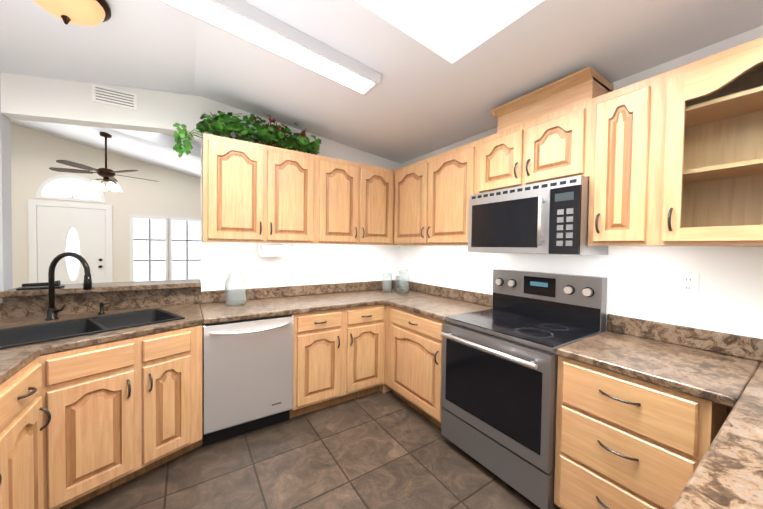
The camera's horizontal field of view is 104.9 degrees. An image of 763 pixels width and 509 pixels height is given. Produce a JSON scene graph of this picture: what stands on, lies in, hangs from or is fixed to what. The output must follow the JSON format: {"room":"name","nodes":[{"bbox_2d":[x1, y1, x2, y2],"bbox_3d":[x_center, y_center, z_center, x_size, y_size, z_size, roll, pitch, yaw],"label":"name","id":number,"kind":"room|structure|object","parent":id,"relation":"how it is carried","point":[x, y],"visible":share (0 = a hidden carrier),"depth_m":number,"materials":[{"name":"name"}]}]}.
{"room":"kitchen","nodes":[
{"label":"kitchen","id":0,"kind":"room"},
{"bbox_2d":[10,123,200,287],"bbox_3d":[-4.714,-0.784,5.595,7.900,4.000,0.120,0,2,-33],"label":"wall","id":1,"kind":"structure","parent":0,"point":[35,155],"depth_m":5.33,"materials":[{"name":"paint"}]},
{"bbox_2d":[28,174,112,283],"bbox_3d":[-5.350,-0.082,5.084,1.025,2.600,0.070,0,2,-33],"label":"entry door","id":2,"kind":"structure","parent":1,"relation":"in","point":[59,227],"depth_m":5.07,"materials":[{"name":"white wood"}]},
{"bbox_2d":[129,215,168,281],"bbox_3d":[-4.479,-0.083,5.676,0.600,1.320,0.040,0,2,-33],"label":"living room window","id":3,"kind":"structure","parent":1,"relation":"in","point":[149,245],"depth_m":5.65,"materials":[{"name":"white glass"}]},
{"bbox_2d":[168,217,200,281],"bbox_3d":[-3.978,-0.083,6.006,0.620,1.320,0.040,0,2,-33],"label":"living room window","id":4,"kind":"structure","parent":1,"relation":"in","point":[184,251],"depth_m":5.97,"materials":[{"name":"white glass"}]},
{"bbox_2d":[9,73,355,178],"bbox_3d":[-3.554,-1.553,3.832,8.140,1.530,4.299,0,2,-33],"label":"ceiling","id":5,"kind":"structure","parent":0,"point":[154,148],"depth_m":4.63,"materials":[{"name":"paint"}]},
{"bbox_2d":[49,132,158,191],"bbox_3d":[-4.122,-1.379,4.393,1.235,0.821,1.188,0,2,-33],"label":"room ceiling fan","id":6,"kind":"object","parent":5,"relation":"hanging from","point":[106,174],"visible":1,"depth_m":4.28,"materials":[{"name":"brown metal"}]},
{"bbox_2d":[0,72,400,303],"bbox_3d":[-1.265,-0.001,2.741,3.720,2.660,0.120,0,2,-33],"label":"wall","id":7,"kind":"structure","parent":0,"point":[37,99],"depth_m":2.45,"materials":[{"name":"paint"}]},
{"bbox_2d":[0,279,200,297],"bbox_3d":[-2.042,0.249,2.276,1.086,0.040,0.335,0,2,-33],"label":"ledge","id":8,"kind":"object","parent":7,"relation":"on","point":[126,286],"visible":0.71,"depth_m":2.17,"materials":[{"name":"stone"}]},
{"bbox_2d":[16,280,64,289],"bbox_3d":[-2.299,0.205,1.984,0.200,0.053,0.080,0,2,-33],"label":"tray","id":9,"kind":"object","parent":8,"relation":"on","point":[27,286],"visible":0.85,"depth_m":1.96,"materials":[{"name":"black metal"}]},
{"bbox_2d":[92,84,136,109],"bbox_3d":[-1.964,-1.158,2.164,0.250,0.120,0.012,0,2,-33],"label":"air vent","id":10,"kind":"object","parent":7,"relation":"in","point":[113,97],"visible":1,"depth_m":2.16,"materials":[{"name":"grey metal"}]},
{"bbox_2d":[202,133,317,243],"bbox_3d":[-1.058,-0.514,2.594,0.894,0.820,0.323,0,2,-33],"label":"upper cabinet","id":11,"kind":"object","parent":7,"relation":"attached to","point":[252,192],"depth_m":2.42,"materials":[{"name":"brown wood"}]},
{"bbox_2d":[173,111,320,157],"bbox_3d":[-1.083,-0.986,2.548,1.182,0.480,0.341,0,2,-33],"label":"ivy garland","id":12,"kind":"object","parent":11,"relation":"on","point":[263,134],"visible":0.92,"depth_m":2.47,"materials":[{"name":"green plant"}]},
{"bbox_2d":[258,243,293,256],"bbox_3d":[-0.954,-0.039,2.669,0.304,0.129,0.110,0,2,-33],"label":"paper towel holder","id":13,"kind":"object","parent":11,"relation":"attached to","point":[275,250],"visible":1,"depth_m":2.63,"materials":[{"name":"white metal"}]},
{"bbox_2d":[318,155,393,244],"bbox_3d":[-0.312,-0.515,3.085,0.894,0.820,0.323,0,2,-33],"label":"upper cabinet","id":14,"kind":"object","parent":7,"relation":"attached to","point":[356,200],"depth_m":2.92,"materials":[{"name":"brown wood"}]},
{"bbox_2d":[71,391,560,508],"bbox_3d":[0.178,1.425,0.552,3.720,0.050,5.440,0,2,-33],"label":"floor","id":15,"kind":"structure","parent":0,"point":[382,450],"depth_m":1.84,"materials":[{"name":"tile"}]},
{"bbox_2d":[24,324,202,508],"bbox_3d":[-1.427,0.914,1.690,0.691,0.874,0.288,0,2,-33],"label":"base cabinet","id":16,"kind":"object","parent":15,"relation":"on","point":[78,426],"depth_m":1.59,"materials":[{"name":"brown wood"}]},
{"bbox_2d":[0,324,47,384],"bbox_3d":[-1.612,0.422,0.756,0.711,0.143,1.565,0,2,-33],"label":"countertop","id":17,"kind":"structure","parent":16,"relation":"on","point":[12,360],"depth_m":1.30,"materials":[{"name":"stone"}]},
{"bbox_2d":[0,280,447,353],"bbox_3d":[-0.988,0.376,2.321,3.474,0.182,0.902,0,2,-33],"label":"countertop","id":18,"kind":"structure","parent":16,"relation":"on","point":[264,302],"depth_m":2.26,"materials":[{"name":"stone"}]},
{"bbox_2d":[44,252,92,320],"bbox_3d":[-2.016,0.203,1.887,0.304,0.439,0.063,1,1,6],"label":"faucet","id":19,"kind":"object","parent":18,"relation":"on","point":[52,310],"visible":1,"depth_m":1.89,"materials":[{"name":"black metal"}]},
{"bbox_2d":[0,308,184,349],"bbox_3d":[-1.748,0.521,1.784,0.480,0.200,0.800,2,2,36],"label":"double-bowl sink","id":20,"kind":"object","parent":18,"relation":"in","point":[12,337],"visible":0.33,"depth_m":1.80,"materials":[{"name":"black stone"}]},
{"bbox_2d":[98,302,108,314],"bbox_3d":[-1.954,0.377,2.063,0.063,0.085,0.054,0,2,-33],"label":"soap dispenser","id":21,"kind":"object","parent":18,"relation":"on","point":[101,307],"visible":1,"depth_m":2.06,"materials":[{"name":"black metal"}]},
{"bbox_2d":[224,269,246,306],"bbox_3d":[-1.215,0.269,2.448,0.170,0.305,0.170,0,2,-33],"label":"glass jar","id":22,"kind":"object","parent":18,"relation":"on","point":[227,294],"visible":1,"depth_m":2.41,"materials":[{"name":"glass"}]},
{"bbox_2d":[382,269,391,292],"bbox_3d":[0.062,0.289,3.290,0.110,0.262,0.110,0,2,-33],"label":"canister","id":23,"kind":"object","parent":18,"relation":"on","point":[384,287],"visible":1,"depth_m":3.25,"materials":[{"name":"clear glass"}]},
{"bbox_2d":[395,272,403,290],"bbox_3d":[0.207,0.309,3.397,0.100,0.222,0.100,0,2,-33],"label":"canister","id":24,"kind":"object","parent":18,"relation":"on","point":[396,282],"visible":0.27,"depth_m":3.38,"materials":[{"name":"clear glass"}]},
{"bbox_2d":[398,266,408,293],"bbox_3d":[0.248,0.273,3.244,0.120,0.302,0.120,0,2,-33],"label":"canister","id":25,"kind":"object","parent":18,"relation":"on","point":[405,290],"visible":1,"depth_m":3.20,"materials":[{"name":"clear glass"}]},
{"bbox_2d":[203,315,293,445],"bbox_3d":[-1.099,0.904,2.376,0.602,0.872,0.661,0,2,-33],"label":"dishwasher","id":26,"kind":"object","parent":15,"relation":"on","point":[247,375],"visible":0.98,"depth_m":2.13,"materials":[{"name":"silver metal"}]},
{"bbox_2d":[290,304,385,417],"bbox_3d":[-0.496,0.902,2.822,0.888,0.874,0.620,0,2,-33],"label":"base cabinet","id":27,"kind":"object","parent":15,"relation":"on","point":[338,355],"depth_m":2.53,"materials":[{"name":"brown wood"}]},
{"bbox_2d":[385,304,446,427],"bbox_3d":[0.480,0.920,2.641,0.656,0.874,0.796,0,2,-33],"label":"base cabinet","id":28,"kind":"object","parent":15,"relation":"on","point":[413,359],"visible":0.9,"depth_m":2.43,"materials":[{"name":"brown wood"}]},
{"bbox_2d":[400,288,491,321],"bbox_3d":[0.510,0.409,2.630,0.632,0.143,0.770,0,2,-33],"label":"countertop","id":29,"kind":"structure","parent":28,"relation":"on","point":[436,303],"depth_m":2.63,"materials":[{"name":"stone"}]},
{"bbox_2d":[441,269,606,508],"bbox_3d":[0.890,0.755,1.966,0.710,1.245,0.768,0,2,-33],"label":"range","id":30,"kind":"object","parent":15,"relation":"on","point":[499,386],"visible":0.92,"depth_m":1.81,"materials":[{"name":"silver metal"}]},
{"bbox_2d":[554,356,732,508],"bbox_3d":[1.445,0.967,1.177,0.656,0.874,1.165,0,2,-33],"label":"base cabinet","id":31,"kind":"object","parent":15,"relation":"on","point":[623,442],"visible":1,"depth_m":1.26,"materials":[{"name":"brown wood"}]},
{"bbox_2d":[556,314,762,395],"bbox_3d":[1.300,0.448,1.411,0.654,0.143,0.584,0,2,-33],"label":"countertop","id":32,"kind":"structure","parent":31,"relation":"on","point":[683,359],"depth_m":1.42,"materials":[{"name":"stone"}]},
{"bbox_2d":[672,340,762,508],"bbox_3d":[1.161,0.465,0.575,1.807,0.143,0.660,0,2,-33],"label":"countertop","id":33,"kind":"structure","parent":31,"relation":"on","point":[725,369],"depth_m":0.74,"materials":[{"name":"stone"}]},
{"bbox_2d":[0,0,762,163],"bbox_3d":[0.249,-1.221,0.441,3.720,0.402,5.320,0,2,-33],"label":"ceiling","id":34,"kind":"structure","parent":0,"point":[420,100],"depth_m":1.77,"materials":[{"name":"paint"}]},
{"bbox_2d":[33,0,110,26],"bbox_3d":[-1.481,-1.157,1.377,0.315,0.153,0.314,0,2,-33],"label":"flush-mount ceiling light","id":35,"kind":"object","parent":34,"relation":"attached to","point":[89,13],"visible":1,"depth_m":1.37,"materials":[{"name":"beige glass"}]},
{"bbox_2d":[158,0,380,95],"bbox_3d":[-0.568,-1.224,1.682,1.231,0.193,0.190,0,2,-33],"label":"fluorescent ceiling light","id":36,"kind":"object","parent":34,"relation":"attached to","point":[245,21],"visible":1,"depth_m":1.64,"materials":[{"name":"grey plastic"}]},
{"bbox_2d":[355,0,543,63],"bbox_3d":[0.268,-1.403,1.239,0.870,0.508,0.720,0,2,-33],"label":"skylight well","id":37,"kind":"object","parent":34,"relation":"attached to","point":[451,31],"visible":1,"depth_m":1.63,"materials":[{"name":"white"}]},
{"bbox_2d":[399,25,762,362],"bbox_3d":[1.732,0.176,1.463,0.120,2.450,5.320,0,2,-33],"label":"wall","id":38,"kind":"structure","parent":0,"point":[643,282],"depth_m":1.66,"materials":[{"name":"paint"}]},
{"bbox_2d":[394,140,477,245],"bbox_3d":[0.562,-0.497,2.831,0.322,0.820,1.103,0,2,-33],"label":"upper cabinet","id":39,"kind":"object","parent":38,"relation":"attached to","point":[432,194],"depth_m":2.64,"materials":[{"name":"brown wood"}]},
{"bbox_2d":[474,69,609,193],"bbox_3d":[1.081,-0.732,2.044,0.322,0.560,0.770,0,2,-33],"label":"upper cabinet","id":40,"kind":"object","parent":38,"relation":"attached to","point":[545,136],"depth_m":1.86,"materials":[{"name":"brown wood"}]},
{"bbox_2d":[468,175,607,254],"bbox_3d":[1.019,-0.225,2.019,0.452,0.437,0.762,0,2,-33],"label":"microwave","id":41,"kind":"object","parent":40,"relation":"attached to","point":[549,217],"visible":1,"depth_m":1.81,"materials":[{"name":"silver metal"}]},
{"bbox_2d":[588,66,693,245],"bbox_3d":[1.380,-0.457,1.590,0.322,0.820,0.330,0,2,-33],"label":"upper cabinet","id":42,"kind":"object","parent":38,"relation":"attached to","point":[673,157],"depth_m":1.46,"materials":[{"name":"brown wood"}]},
{"bbox_2d":[678,272,698,295],"bbox_3d":[1.607,0.153,1.535,0.009,0.116,0.072,0,2,-33],"label":"electrical outlet","id":43,"kind":"object","parent":38,"relation":"attached to","point":[688,283],"visible":1,"depth_m":1.53,"materials":[{"name":"white plastic"}]}
]}

